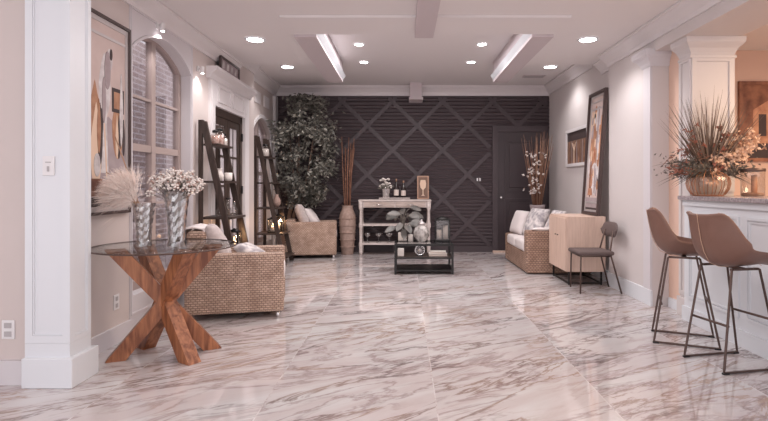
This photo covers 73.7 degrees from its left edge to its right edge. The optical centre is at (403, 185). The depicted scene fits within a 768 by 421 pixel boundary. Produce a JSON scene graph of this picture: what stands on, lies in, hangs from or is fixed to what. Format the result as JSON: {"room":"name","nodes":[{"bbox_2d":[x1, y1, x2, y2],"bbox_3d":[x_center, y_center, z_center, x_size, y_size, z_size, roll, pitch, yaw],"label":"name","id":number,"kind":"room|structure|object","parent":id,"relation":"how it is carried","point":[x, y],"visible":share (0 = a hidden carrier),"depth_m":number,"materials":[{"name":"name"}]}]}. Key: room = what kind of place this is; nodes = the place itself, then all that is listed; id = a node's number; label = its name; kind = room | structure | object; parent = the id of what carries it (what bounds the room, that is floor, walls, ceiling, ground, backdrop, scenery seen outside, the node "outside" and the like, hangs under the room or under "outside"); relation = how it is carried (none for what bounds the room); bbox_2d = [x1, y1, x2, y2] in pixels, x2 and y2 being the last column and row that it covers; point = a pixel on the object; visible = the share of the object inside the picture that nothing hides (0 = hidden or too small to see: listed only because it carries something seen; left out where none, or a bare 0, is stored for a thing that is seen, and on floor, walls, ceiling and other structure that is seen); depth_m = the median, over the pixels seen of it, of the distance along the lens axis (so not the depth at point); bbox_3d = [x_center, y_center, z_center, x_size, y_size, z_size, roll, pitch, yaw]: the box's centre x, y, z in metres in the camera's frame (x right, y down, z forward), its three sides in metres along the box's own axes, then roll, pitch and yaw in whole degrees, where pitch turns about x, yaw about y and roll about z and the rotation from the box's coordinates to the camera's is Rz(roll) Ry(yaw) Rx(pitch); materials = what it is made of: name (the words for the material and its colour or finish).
{"room":"living room","nodes":[
{"label":"living room","id":0,"kind":"room"},
{"bbox_2d":[0,0,24,359],"bbox_3d":[-4.325,-0.180,3.050,4.350,2.660,0.140,0,0,0],"label":"wall","id":1,"kind":"structure","parent":0,"point":[12,12],"depth_m":2.98,"materials":[{"name":"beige paint"}]},
{"bbox_2d":[2,320,14,338],"bbox_3d":[-2.300,0.835,2.974,0.075,0.110,0.011,0,0,0],"label":"power outlet","id":2,"kind":"object","parent":1,"relation":"attached to","point":[8,326],"visible":1,"depth_m":2.97,"materials":[{"name":"white plastic"}]},
{"bbox_2d":[0,360,20,384],"bbox_3d":[-4.335,1.080,2.967,4.330,0.140,0.025,0,0,0],"label":"baseboard","id":3,"kind":"structure","parent":1,"relation":"attached to","point":[10,370],"depth_m":2.96,"materials":[{"name":"grey paint"}]},
{"bbox_2d":[91,0,273,337],"bbox_3d":[-2.255,-0.310,5.970,0.290,2.920,5.960,0,0,0],"label":"wall","id":4,"kind":"structure","parent":0,"point":[108,279],"depth_m":3.88,"materials":[{"name":"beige paint"}]},
{"bbox_2d":[91,8,130,215],"bbox_3d":[-2.090,-0.492,3.507,0.030,1.385,0.775,0,0,0],"label":"painting","id":5,"kind":"object","parent":4,"relation":"attached to","point":[110,40],"visible":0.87,"depth_m":3.61,"materials":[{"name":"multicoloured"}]},
{"bbox_2d":[91,320,131,353],"bbox_3d":[-2.170,1.087,6.010,0.160,0.125,5.800,0,0,0],"label":"baseboard","id":6,"kind":"structure","parent":4,"relation":"attached to","point":[115,335],"depth_m":3.66,"materials":[{"name":"grey paint"}]},
{"bbox_2d":[113,294,118,310],"bbox_3d":[-2.106,0.850,3.750,0.009,0.110,0.070,0,0,0],"label":"power outlet","id":7,"kind":"object","parent":4,"relation":"attached to","point":[115,297],"visible":1,"depth_m":3.74,"materials":[{"name":"white plastic"}]},
{"bbox_2d":[129,5,192,328],"bbox_3d":[-2.175,-0.230,4.510,0.170,2.760,1.160,0,0,0],"label":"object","id":8,"kind":"structure","parent":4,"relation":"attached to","point":[142,27],"depth_m":4.69,"materials":[{"name":"grey paint"}]},
{"bbox_2d":[156,22,164,31],"bbox_3d":[-2.071,-1.353,4.360,0.067,0.075,0.040,0,0,0],"label":"wall spotlight","id":9,"kind":"object","parent":8,"relation":"attached to","point":[161,25],"visible":1,"depth_m":4.35,"materials":[{"name":"white plastic"}]},
{"bbox_2d":[133,38,260,290],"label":"window","id":10,"kind":"structure","parent":8,"relation":"attached to","point":[150,149],"depth_m":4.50,"materials":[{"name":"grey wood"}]},
{"bbox_2d":[122,0,243,67],"bbox_3d":[-2.050,-1.449,4.730,0.120,0.120,3.260,0,0,0],"label":"crown molding","id":11,"kind":"structure","parent":4,"relation":"attached to","point":[156,10],"depth_m":4.71,"materials":[{"name":"white paint"}]},
{"bbox_2d":[206,66,256,241],"bbox_3d":[-2.050,-0.068,6.200,0.120,2.435,1.480,0,0,0],"label":"door surround","id":12,"kind":"object","parent":4,"relation":"attached to","point":[226,92],"visible":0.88,"depth_m":6.06,"materials":[{"name":"white paint"}]},
{"bbox_2d":[216,107,242,243],"bbox_3d":[-2.140,0.130,6.175,0.139,2.040,1.050,0,0,0],"label":"door","id":13,"kind":"structure","parent":12,"relation":"attached to","point":[232,124],"depth_m":6.39,"materials":[{"name":"brown wood"}]},
{"bbox_2d":[219,55,239,79],"bbox_3d":[-2.038,-1.369,6.000,0.025,0.163,0.640,0,0,0],"label":"plaque","id":14,"kind":"object","parent":12,"relation":"on","point":[225,64],"visible":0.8,"depth_m":5.98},
{"bbox_2d":[254,119,265,242],"bbox_3d":[-2.340,-0.098,8.100,0.060,1.995,1.000,0,0,0],"label":"window","id":15,"kind":"structure","parent":4,"relation":"in","point":[258,124],"depth_m":8.13,"materials":[{"name":"grey glass"}]},
{"bbox_2d":[243,64,279,95],"bbox_3d":[-2.120,-1.654,7.645,0.260,0.170,2.570,0,0,0],"label":"crown molding","id":16,"kind":"structure","parent":4,"relation":"attached to","point":[261,78],"depth_m":7.93,"materials":[{"name":"white paint"}]},
{"bbox_2d":[254,115,271,239],"bbox_3d":[-2.243,-0.112,8.100,0.025,2.024,1.120,0,0,0],"label":"window surround","id":17,"kind":"object","parent":4,"relation":"attached to","point":[258,117],"visible":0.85,"depth_m":8.56,"materials":[{"name":"white paint"}]},
{"bbox_2d":[254,90,277,244],"bbox_3d":[-2.225,-0.200,8.315,0.051,2.700,1.230,0,0,0],"label":"pilaster","id":18,"kind":"object","parent":4,"relation":"attached to","point":[257,98],"visible":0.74,"depth_m":8.78,"materials":[{"name":"white paint"}]},
{"bbox_2d":[0,251,767,420],"bbox_3d":[0.000,1.200,3.100,13.000,0.100,12.200,0,0,0],"label":"floor","id":19,"kind":"structure","parent":0,"point":[352,338],"depth_m":3.35,"materials":[{"name":"stone"}]},
{"bbox_2d":[21,0,97,388],"bbox_3d":[-2.026,-0.180,3.029,0.288,2.660,0.258,0,0,0],"label":"pillar","id":20,"kind":"structure","parent":19,"relation":"on","point":[59,351],"depth_m":2.94,"materials":[{"name":"white paint"}]},
{"bbox_2d":[43,156,54,175],"bbox_3d":[-2.037,-0.116,2.933,0.068,0.112,0.011,0,0,0],"label":"light switch","id":21,"kind":"object","parent":20,"relation":"attached to","point":[48,161],"visible":1,"depth_m":2.93,"materials":[{"name":"white plastic"}]},
{"bbox_2d":[91,238,236,365],"bbox_3d":[-1.630,0.777,3.500,0.933,0.745,0.933,0,0,0],"label":"side table","id":22,"kind":"object","parent":19,"relation":"on","point":[185,265],"visible":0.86,"depth_m":3.42,"materials":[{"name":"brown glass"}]},
{"bbox_2d":[132,203,155,246],"bbox_3d":[-1.752,0.260,3.450,0.144,0.290,0.149,0,0,0],"label":"crystal vase","id":23,"kind":"object","parent":22,"relation":"on","point":[133,204],"visible":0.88,"depth_m":3.45,"materials":[{"name":"clear glass"}]},
{"bbox_2d":[92,136,160,242],"bbox_3d":[-1.869,0.020,3.496,0.493,0.722,0.400,0,0,-38],"label":"pampas grass","id":24,"kind":"object","parent":23,"relation":"in","point":[119,189],"depth_m":3.42,"materials":[{"name":"beige plant"}]},
{"bbox_2d":[162,191,189,246],"bbox_3d":[-1.532,0.220,3.450,0.170,0.370,0.176,0,0,0],"label":"crystal vase","id":25,"kind":"object","parent":22,"relation":"on","point":[164,195],"visible":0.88,"depth_m":3.44,"materials":[{"name":"clear glass"}]},
{"bbox_2d":[145,167,205,240],"bbox_3d":[-1.533,0.120,3.458,0.358,0.501,0.318,0,0,-7],"label":"blossoms","id":26,"kind":"object","parent":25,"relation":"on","point":[182,182],"visible":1,"depth_m":3.42,"materials":[{"name":"white plant"}]},
{"bbox_2d":[198,120,247,245],"bbox_3d":[-1.838,0.243,5.425,0.484,1.827,0.502,0,0,0],"label":"ladder shelf","id":27,"kind":"object","parent":19,"relation":"on","point":[203,129],"visible":0.65,"depth_m":5.18,"materials":[{"name":"brown wood"}]},
{"bbox_2d":[210,130,219,143],"bbox_3d":[-1.960,-0.508,5.320,0.096,0.150,0.094,0,0,0],"label":"glass jar","id":28,"kind":"object","parent":27,"relation":"on","point":[215,139],"visible":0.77,"depth_m":5.29,"materials":[{"name":"clear glass"}]},
{"bbox_2d":[216,128,224,144],"bbox_3d":[-1.960,-0.523,5.440,0.100,0.180,0.098,0,0,0],"label":"glass jar","id":29,"kind":"object","parent":27,"relation":"on","point":[222,137],"visible":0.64,"depth_m":5.42,"materials":[{"name":"clear glass"}]},
{"bbox_2d":[231,228,241,244],"bbox_3d":[-1.800,0.567,5.430,0.120,0.240,0.120,0,0,0],"label":"candle lantern","id":30,"kind":"object","parent":27,"relation":"on","point":[234,230],"visible":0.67,"depth_m":5.41,"materials":[{"name":"black metal"}]},
{"bbox_2d":[184,229,284,317],"bbox_3d":[-1.518,0.770,4.710,0.825,0.760,0.660,0,0,-12],"label":"wicker armchair","id":31,"kind":"object","parent":19,"relation":"on","point":[234,282],"visible":0.83,"depth_m":4.40,"materials":[{"name":"brown wicker"}]},
{"bbox_2d":[179,223,207,247],"bbox_3d":[-1.871,0.470,4.636,0.226,0.241,0.425,0,0,-12],"label":"throw blanket","id":32,"kind":"object","parent":31,"relation":"on","point":[200,226],"visible":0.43,"depth_m":4.47,"materials":[{"name":"white fabric"}]},
{"bbox_2d":[204,224,231,252],"bbox_3d":[-1.694,0.513,4.663,0.234,0.333,0.401,0,0,-17],"label":"throw pillow","id":33,"kind":"object","parent":31,"relation":"on","point":[212,231],"visible":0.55,"depth_m":4.50,"materials":[{"name":"grey fabric"}]},
{"bbox_2d":[234,242,264,252],"bbox_3d":[-1.407,0.615,4.745,0.262,0.175,0.280,0,0,5],"label":"throw pillow","id":34,"kind":"object","parent":31,"relation":"on","point":[242,247],"visible":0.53,"depth_m":4.66,"materials":[{"name":"fabric"}]},
{"bbox_2d":[254,135,294,264],"bbox_3d":[-1.927,0.213,7.650,0.485,1.886,0.532,0,0,0],"label":"ladder shelf","id":35,"kind":"object","parent":19,"relation":"on","point":[257,142],"visible":0.8,"depth_m":7.41,"materials":[{"name":"brown wood"}]},
{"bbox_2d":[267,217,277,232],"bbox_3d":[-1.930,0.567,7.540,0.130,0.240,0.130,0,0,0],"label":"candle lantern","id":36,"kind":"object","parent":35,"relation":"on","point":[270,228],"visible":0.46,"depth_m":7.52,"materials":[{"name":"black metal"}]},
{"bbox_2d":[273,194,280,206],"bbox_3d":[-1.920,0.222,7.720,0.120,0.190,0.120,0,0,0],"label":"ceramic vase","id":37,"kind":"object","parent":35,"relation":"on","point":[276,200],"visible":0.84,"depth_m":7.68,"materials":[{"name":"beige ceramic"}]},
{"bbox_2d":[276,213,283,231],"bbox_3d":[-1.900,0.551,7.760,0.140,0.270,0.140,0,0,0],"label":"candle lantern","id":38,"kind":"object","parent":35,"relation":"on","point":[278,214],"visible":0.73,"depth_m":7.73,"materials":[{"name":"black metal"}]},
{"bbox_2d":[266,92,344,245],"bbox_3d":[-1.613,-0.205,8.430,1.269,2.710,0.949,0,0,0],"label":"potted tree","id":39,"kind":"object","parent":19,"relation":"on","point":[314,192],"visible":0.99,"depth_m":8.41,"materials":[{"name":"green plant"}]},
{"bbox_2d":[285,218,336,258],"bbox_3d":[-1.502,0.840,8.340,0.815,0.620,0.520,0,0,-7],"label":"wicker armchair","id":40,"kind":"object","parent":19,"relation":"on","point":[306,238],"visible":0.77,"depth_m":8.09,"materials":[{"name":"brown wicker"}]},
{"bbox_2d":[294,204,308,221],"bbox_3d":[-1.655,0.467,8.281,0.228,0.366,0.340,0,0,-16],"label":"throw pillow","id":41,"kind":"object","parent":40,"relation":"on","point":[301,214],"visible":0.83,"depth_m":8.14,"materials":[{"name":"grey fabric"}]},
{"bbox_2d":[305,208,319,221],"bbox_3d":[-1.507,0.520,8.400,0.257,0.314,0.280,0,0,4],"label":"throw pillow","id":42,"kind":"object","parent":40,"relation":"on","point":[312,216],"visible":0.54,"depth_m":8.29,"materials":[{"name":"white fabric"}]},
{"bbox_2d":[339,205,355,254],"bbox_3d":[-0.955,0.740,8.650,0.314,0.820,0.314,0,0,0],"label":"floor vase","id":43,"kind":"object","parent":19,"relation":"on","point":[347,218],"visible":0.98,"depth_m":8.55,"materials":[{"name":"ceramic"}]},
{"bbox_2d":[341,137,354,205],"bbox_3d":[-0.943,-0.089,8.655,0.206,1.478,0.209,0,0,36],"label":"reeds","id":44,"kind":"object","parent":43,"relation":"in","point":[353,148],"visible":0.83,"depth_m":8.63,"materials":[{"name":"brown plant"}]},
{"bbox_2d":[358,199,430,254],"bbox_3d":[-0.152,0.689,8.673,1.215,0.922,0.375,0,0,0],"label":"console table","id":45,"kind":"object","parent":19,"relation":"on","point":[363,203],"visible":0.91,"depth_m":8.52,"materials":[{"name":"white wood"}]},
{"bbox_2d":[379,198,409,199],"bbox_3d":[-0.160,0.211,8.670,0.520,0.032,0.180,0,0,0],"label":"serving tray","id":46,"kind":"object","parent":45,"relation":"on","point":[379,198],"visible":1,"depth_m":8.58,"materials":[{"name":"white wood"}]},
{"bbox_2d":[377,178,392,197],"bbox_3d":[-0.309,0.034,8.640,0.295,0.350,0.261,0,0,0],"label":"flower vase","id":47,"kind":"object","parent":46,"relation":"on","point":[386,189],"visible":0.99,"depth_m":8.61,"materials":[{"name":"white ceramic"}]},
{"bbox_2d":[394,179,398,197],"bbox_3d":[-0.130,0.042,8.660,0.082,0.334,0.080,0,0,0],"label":"wine bottle","id":48,"kind":"object","parent":46,"relation":"on","point":[396,188],"visible":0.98,"depth_m":8.63,"materials":[{"name":"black glass"}]},
{"bbox_2d":[401,180,405,197],"bbox_3d":[-0.010,0.057,8.680,0.082,0.304,0.080,0,0,0],"label":"wine bottle","id":49,"kind":"object","parent":46,"relation":"on","point":[403,189],"visible":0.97,"depth_m":8.65,"materials":[{"name":"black glass"}]},
{"bbox_2d":[362,241,426,244],"bbox_3d":[-0.152,0.966,8.680,1.155,0.028,0.320,0,0,0],"label":"shelf","id":50,"kind":"object","parent":45,"relation":"attached to","point":[363,242],"depth_m":8.53,"materials":[{"name":"beige wood"}]},
{"bbox_2d":[363,223,426,225],"bbox_3d":[-0.152,0.651,8.680,1.155,0.028,0.320,0,0,0],"label":"shelf","id":51,"kind":"object","parent":45,"relation":"attached to","point":[364,224],"depth_m":8.52,"materials":[{"name":"white wood"}]},
{"bbox_2d":[417,176,428,198],"bbox_3d":[0.325,0.026,8.762,0.200,0.398,0.044,0,0,0],"label":"framed picture","id":52,"kind":"object","parent":45,"relation":"on","point":[422,181],"visible":0.95,"depth_m":8.76,"materials":[{"name":"brown wood"}]},
{"bbox_2d":[394,240,453,274],"bbox_3d":[0.260,0.949,6.895,0.770,0.403,0.490,0,0,0],"label":"coffee table","id":53,"kind":"object","parent":19,"relation":"on","point":[397,267],"visible":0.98,"depth_m":6.70,"materials":[{"name":"black metal"}]},
{"bbox_2d":[385,205,423,240],"bbox_3d":[-0.004,0.508,7.013,0.596,0.478,0.499,0,0,31],"label":"potted plant","id":54,"kind":"object","parent":53,"relation":"on","point":[402,236],"visible":0.97,"depth_m":6.96,"materials":[{"name":"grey plant"}]},
{"bbox_2d":[413,219,429,241],"bbox_3d":[0.235,0.597,6.880,0.220,0.300,0.220,0,0,0],"label":"ginger jar","id":55,"kind":"object","parent":53,"relation":"on","point":[421,232],"visible":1,"depth_m":6.81,"materials":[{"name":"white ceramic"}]},
{"bbox_2d":[397,253,450,256],"bbox_3d":[0.260,0.936,6.895,0.718,0.017,0.438,0,0,0],"label":"shelf","id":56,"kind":"object","parent":53,"relation":"attached to","point":[405,254],"depth_m":6.84,"materials":[{"name":"black wood"}]},
{"bbox_2d":[397,265,450,269],"bbox_3d":[0.260,1.099,6.895,0.718,0.013,0.438,0,0,0],"label":"shelf","id":57,"kind":"object","parent":53,"relation":"attached to","point":[399,267],"depth_m":6.86,"materials":[{"name":"black wood"}]},
{"bbox_2d":[428,252,446,255],"bbox_3d":[0.450,0.912,6.860,0.240,0.030,0.170,0,0,-3],"label":"book","id":58,"kind":"object","parent":53,"relation":"on","point":[429,254],"visible":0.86,"depth_m":6.78,"materials":[{"name":"beige paper"}]},
{"bbox_2d":[430,250,445,253],"bbox_3d":[0.455,0.883,6.860,0.210,0.026,0.150,0,0,5],"label":"book","id":59,"kind":"object","parent":58,"relation":"on","point":[431,251],"visible":1,"depth_m":6.80,"materials":[{"name":"beige paper"}]},
{"bbox_2d":[435,216,449,240],"bbox_3d":[0.525,0.577,7.020,0.200,0.340,0.200,0,0,0],"label":"candle lantern","id":60,"kind":"object","parent":53,"relation":"on","point":[446,228],"visible":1,"depth_m":6.99,"materials":[{"name":"black metal"}]},
{"bbox_2d":[443,223,447,238],"bbox_3d":[0.567,0.613,7.020,0.068,0.229,0.068,0,0,0],"label":"candle","id":61,"kind":"object","parent":60,"relation":"on","point":[445,227],"depth_m":6.99,"materials":[{"name":"white wax"}]},
{"bbox_2d":[530,205,544,209],"bbox_3d":[2.200,0.730,8.450,0.260,0.840,0.260,0,0,0],"label":"vase","id":62,"kind":"object","parent":19,"relation":"on","point":[531,206],"visible":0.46,"depth_m":8.35,"materials":[{"name":"grey ceramic"}]},
{"bbox_2d":[521,132,552,204],"bbox_3d":[2.188,-0.179,8.395,0.520,1.459,0.497,0,0,11],"label":"blossom branches","id":63,"kind":"object","parent":62,"relation":"in","point":[536,189],"visible":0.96,"depth_m":8.40,"materials":[{"name":"beige plant"}]},
{"bbox_2d":[505,230,591,272],"bbox_3d":[2.018,0.814,7.355,0.865,0.648,1.410,0,0,0],"label":"wicker sofa","id":64,"kind":"object","parent":19,"relation":"on","point":[529,251],"visible":0.46,"depth_m":6.65,"materials":[{"name":"brown wicker"}]},
{"bbox_2d":[507,234,523,246],"bbox_3d":[1.938,0.805,7.633,0.705,0.150,0.545,0,0,0],"label":"seat cushion","id":65,"kind":"object","parent":64,"relation":"on","point":[510,237],"depth_m":7.59,"materials":[{"name":"white fabric"}]},
{"bbox_2d":[515,237,523,250],"bbox_3d":[1.938,0.805,7.077,0.705,0.150,0.545,0,0,0],"label":"seat cushion","id":66,"kind":"object","parent":64,"relation":"on","point":[519,241],"depth_m":7.09,"materials":[{"name":"white fabric"}]},
{"bbox_2d":[510,210,529,234],"bbox_3d":[1.759,0.553,7.800,0.201,0.353,0.400,0,0,-14],"label":"throw pillow","id":67,"kind":"object","parent":64,"relation":"on","point":[520,217],"visible":0.77,"depth_m":7.69,"materials":[{"name":"white fabric"}]},
{"bbox_2d":[523,208,549,234],"bbox_3d":[1.899,0.523,7.360,0.246,0.397,0.420,0,0,-20],"label":"throw pillow","id":68,"kind":"object","parent":64,"relation":"on","point":[537,217],"visible":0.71,"depth_m":7.26,"materials":[{"name":"fabric"}]},
{"bbox_2d":[545,210,565,226],"bbox_3d":[2.050,0.523,6.980,0.225,0.379,0.401,0,0,-5],"label":"throw pillow","id":69,"kind":"object","parent":64,"relation":"on","point":[553,211],"visible":0.2,"depth_m":7.00,"materials":[{"name":"fabric"}]},
{"bbox_2d":[549,214,605,284],"bbox_3d":[2.096,0.752,6.265,0.477,0.795,0.670,0,0,0],"label":"base cabinet","id":70,"kind":"object","parent":19,"relation":"on","point":[566,231],"visible":0.97,"depth_m":5.93,"materials":[{"name":"brown wood"}]},
{"bbox_2d":[581,87,608,215],"bbox_3d":[2.314,-0.400,6.225,0.137,1.499,0.530,0,0,0],"label":"painting","id":71,"kind":"object","parent":70,"relation":"on","point":[598,101],"visible":1,"depth_m":6.21,"materials":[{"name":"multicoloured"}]},
{"bbox_2d":[568,221,621,293],"bbox_3d":[2.107,0.774,5.645,0.474,0.756,0.410,0,0,0],"label":"dining chair","id":72,"kind":"object","parent":19,"relation":"on","point":[609,228],"visible":1,"depth_m":5.56,"materials":[{"name":"grey fabric"}]},
{"bbox_2d":[646,207,721,350],"bbox_3d":[2.080,0.658,3.825,0.494,0.985,0.449,0,0,24],"label":"bar stool","id":73,"kind":"object","parent":19,"relation":"on","point":[662,233],"visible":0.83,"depth_m":3.75,"materials":[{"name":"brown leather"}]},
{"bbox_2d":[670,36,746,314],"bbox_3d":[2.667,-0.065,4.503,0.511,2.430,0.271,0,0,0],"label":"pillar","id":74,"kind":"structure","parent":19,"relation":"on","point":[705,62],"depth_m":4.46,"materials":[{"name":"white paint"}]},
{"bbox_2d":[678,196,767,359],"bbox_3d":[2.712,0.617,2.499,0.675,1.066,3.898,0,0,0],"label":"bar counter","id":75,"kind":"object","parent":19,"relation":"on","point":[749,213],"depth_m":3.71,"materials":[{"name":"white paint"}]},
{"bbox_2d":[685,168,730,195],"bbox_3d":[2.536,-0.035,4.270,0.334,0.236,0.335,0,0,0],"label":"vase","id":76,"kind":"object","parent":75,"relation":"on","point":[725,175],"visible":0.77,"depth_m":4.21,"materials":[{"name":"gold glass"}]},
{"bbox_2d":[654,85,766,186],"bbox_3d":[2.568,-0.391,4.306,0.851,0.852,0.476,0,0,-4],"label":"dried arrangement","id":77,"kind":"object","parent":76,"relation":"in","point":[713,155],"visible":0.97,"depth_m":4.22,"materials":[{"name":"brown plant"}]},
{"bbox_2d":[678,196,767,203],"bbox_3d":[2.712,0.101,2.499,0.675,0.033,3.898,0,0,0],"label":"countertop","id":78,"kind":"structure","parent":75,"relation":"on","point":[741,199],"depth_m":3.81,"materials":[{"name":"grey stone"}]},
{"bbox_2d":[740,168,765,195],"bbox_3d":[2.840,-0.032,4.170,0.180,0.230,0.180,0,0,0],"label":"candle lantern","id":79,"kind":"object","parent":75,"relation":"on","point":[753,192],"visible":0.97,"depth_m":4.15,"materials":[{"name":"brown wood"}]},
{"bbox_2d":[682,211,767,374],"bbox_3d":[2.109,0.658,3.318,0.494,0.985,0.449,0,0,-11],"label":"bar stool","id":80,"kind":"object","parent":19,"relation":"on","point":[716,238],"visible":1,"depth_m":3.19,"materials":[{"name":"brown leather"}]},
{"bbox_2d":[277,96,548,245],"bbox_3d":[0.150,-0.310,9.009,5.100,2.920,0.182,0,0,0],"label":"wall","id":81,"kind":"structure","parent":0,"point":[447,140],"depth_m":8.93,"materials":[{"name":"grey paint"}]},
{"bbox_2d":[276,85,549,95],"bbox_3d":[0.142,-1.656,8.890,4.785,0.166,0.120,0,0,0],"label":"crown molding","id":82,"kind":"structure","parent":81,"relation":"attached to","point":[284,90],"depth_m":8.88,"materials":[{"name":"white paint"}]},
{"bbox_2d":[337,246,491,251],"bbox_3d":[-0.330,1.095,8.932,3.740,0.110,0.035,0,0,0],"label":"baseboard","id":83,"kind":"structure","parent":81,"relation":"attached to","point":[356,248],"depth_m":8.91,"materials":[{"name":"grey paint"}]},
{"bbox_2d":[492,126,546,251],"bbox_3d":[2.013,0.050,8.903,0.945,2.200,0.093,0,0,0],"label":"door","id":84,"kind":"structure","parent":81,"relation":"in","point":[508,160],"depth_m":8.92,"materials":[{"name":"grey paint"}]},
{"bbox_2d":[159,0,767,84],"bbox_3d":[0.000,-1.655,3.050,13.000,0.290,12.100,0,0,0],"label":"ceiling","id":85,"kind":"structure","parent":0,"point":[394,59],"depth_m":5.50,"materials":[{"name":"white paint"}]},
{"bbox_2d":[244,36,265,42],"bbox_3d":[-1.530,-1.503,5.260,0.212,0.012,0.212,0,0,0],"label":"recessed light","id":86,"kind":"object","parent":85,"relation":"in","point":[256,39],"visible":1,"depth_m":5.24,"materials":[{"name":"white paint"}]},
{"bbox_2d":[294,34,342,81],"bbox_3d":[-0.970,-1.599,6.120,0.220,0.279,2.200,0,0,0],"label":"ceiling beam","id":87,"kind":"structure","parent":85,"relation":"attached to","point":[311,44],"depth_m":5.86,"materials":[{"name":"grey paint"}]},
{"bbox_2d":[317,34,345,78],"bbox_3d":[-0.840,-1.520,6.115,0.040,0.060,2.170,0,0,0],"label":"ceiling light","id":88,"kind":"object","parent":87,"relation":"attached to","point":[321,37],"depth_m":5.90,"materials":[{"name":"white paint"}]},
{"bbox_2d":[409,82,422,102],"bbox_3d":[0.202,-1.595,8.740,0.235,0.289,0.360,0,0,0],"label":"bracket","id":89,"kind":"object","parent":85,"relation":"attached to","point":[415,87],"visible":0.96,"depth_m":8.60,"materials":[{"name":"grey paint"}]},
{"bbox_2d":[279,15,571,33],"bbox_3d":[0.190,-1.498,4.770,2.580,0.021,0.500,0,0,0],"label":"ceiling panel","id":90,"kind":"object","parent":85,"relation":"attached to","point":[296,24],"visible":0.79,"depth_m":4.69,"materials":[{"name":"white paint"}]},
{"bbox_2d":[415,0,440,37],"bbox_3d":[0.196,-1.480,2.010,0.181,0.059,6.020,0,0,0],"label":"ceiling beam","id":91,"kind":"structure","parent":85,"relation":"attached to","point":[426,10],"depth_m":4.41,"materials":[{"name":"grey paint"}]},
{"bbox_2d":[493,34,553,81],"bbox_3d":[1.361,-1.599,6.120,0.210,0.279,2.200,0,0,0],"label":"ceiling beam","id":92,"kind":"structure","parent":85,"relation":"attached to","point":[534,43],"depth_m":5.91,"materials":[{"name":"grey paint"}]},
{"bbox_2d":[491,34,531,79],"bbox_3d":[1.236,-1.520,6.115,0.040,0.060,2.170,0,0,0],"label":"ceiling light","id":93,"kind":"object","parent":92,"relation":"attached to","point":[524,37],"depth_m":5.90,"materials":[{"name":"white paint"}]},
{"bbox_2d":[522,75,545,77],"bbox_3d":[2.050,-1.730,8.100,0.340,0.017,0.140,0,0,0],"label":"ceiling vent","id":94,"kind":"object","parent":85,"relation":"in","point":[523,76],"visible":1,"depth_m":8.05,"materials":[{"name":"grey metal"}]},
{"bbox_2d":[577,36,598,42],"bbox_3d":[1.890,-1.503,5.260,0.212,0.012,0.212,0,0,0],"label":"recessed light","id":95,"kind":"object","parent":85,"relation":"in","point":[586,39],"visible":1,"depth_m":5.24,"materials":[{"name":"white paint"}]},
{"bbox_2d":[549,43,668,305],"bbox_3d":[2.540,-0.310,6.930,0.320,2.920,4.040,0,0,0],"label":"wall","id":96,"kind":"structure","parent":0,"point":[622,184],"depth_m":5.60,"materials":[{"name":"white paint"}]},
{"bbox_2d":[544,64,591,94],"bbox_3d":[2.475,-1.664,7.645,0.120,0.150,2.570,0,0,0],"label":"crown molding","id":97,"kind":"structure","parent":96,"relation":"attached to","point":[574,71],"depth_m":7.78,"materials":[{"name":"white paint"}]},
{"bbox_2d":[565,124,586,166],"bbox_3d":[2.515,-0.570,7.455,0.030,0.560,0.950,0,0,0],"label":"framed picture","id":98,"kind":"object","parent":96,"relation":"attached to","point":[575,138],"visible":0.83,"depth_m":7.51,"materials":[{"name":"white paint"}]},
{"bbox_2d":[590,270,676,309],"bbox_3d":[2.450,1.075,6.772,0.180,0.150,4.255,0,0,0],"label":"baseboard","id":99,"kind":"structure","parent":96,"relation":"attached to","point":[632,289],"depth_m":5.28,"materials":[{"name":"white paint"}]},
{"bbox_2d":[631,48,671,289],"bbox_3d":[2.415,-0.077,5.008,0.250,2.455,0.304,0,0,0],"label":"pilaster","id":100,"kind":"object","parent":96,"relation":"attached to","point":[645,59],"visible":0.9,"depth_m":4.95,"materials":[{"name":"grey paint"}]},
{"bbox_2d":[593,0,723,74],"bbox_3d":[2.350,-1.444,2.670,0.220,0.130,7.340,0,0,0],"label":"crown molding","id":101,"kind":"structure","parent":96,"relation":"attached to","point":[681,12],"depth_m":4.72,"materials":[{"name":"white paint"}]},
{"bbox_2d":[669,51,679,299],"bbox_3d":[2.620,-0.065,4.775,0.160,2.430,0.270,0,0,0],"label":"wall","id":102,"kind":"structure","parent":0,"point":[674,65],"depth_m":4.83,"materials":[{"name":"beige paint"}]},
{"bbox_2d":[652,0,767,50],"bbox_3d":[2.625,-1.395,1.205,0.490,0.230,7.410,0,0,0],"label":"header beam","id":103,"kind":"structure","parent":0,"point":[728,17],"depth_m":4.05,"materials":[{"name":"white paint"}]},
{"bbox_2d":[734,50,767,195],"bbox_3d":[4.600,-0.180,1.925,3.800,2.660,7.850,0,0,0],"label":"wall","id":104,"kind":"structure","parent":0,"point":[750,65],"depth_m":5.70,"materials":[{"name":"beige paint"}]},
{"bbox_2d":[738,81,767,161],"bbox_3d":[4.360,-0.715,5.675,1.300,0.890,0.030,0,0,0],"label":"painting","id":105,"kind":"object","parent":104,"relation":"attached to","point":[752,94],"visible":0.61,"depth_m":5.68,"materials":[{"name":"orange paint"}]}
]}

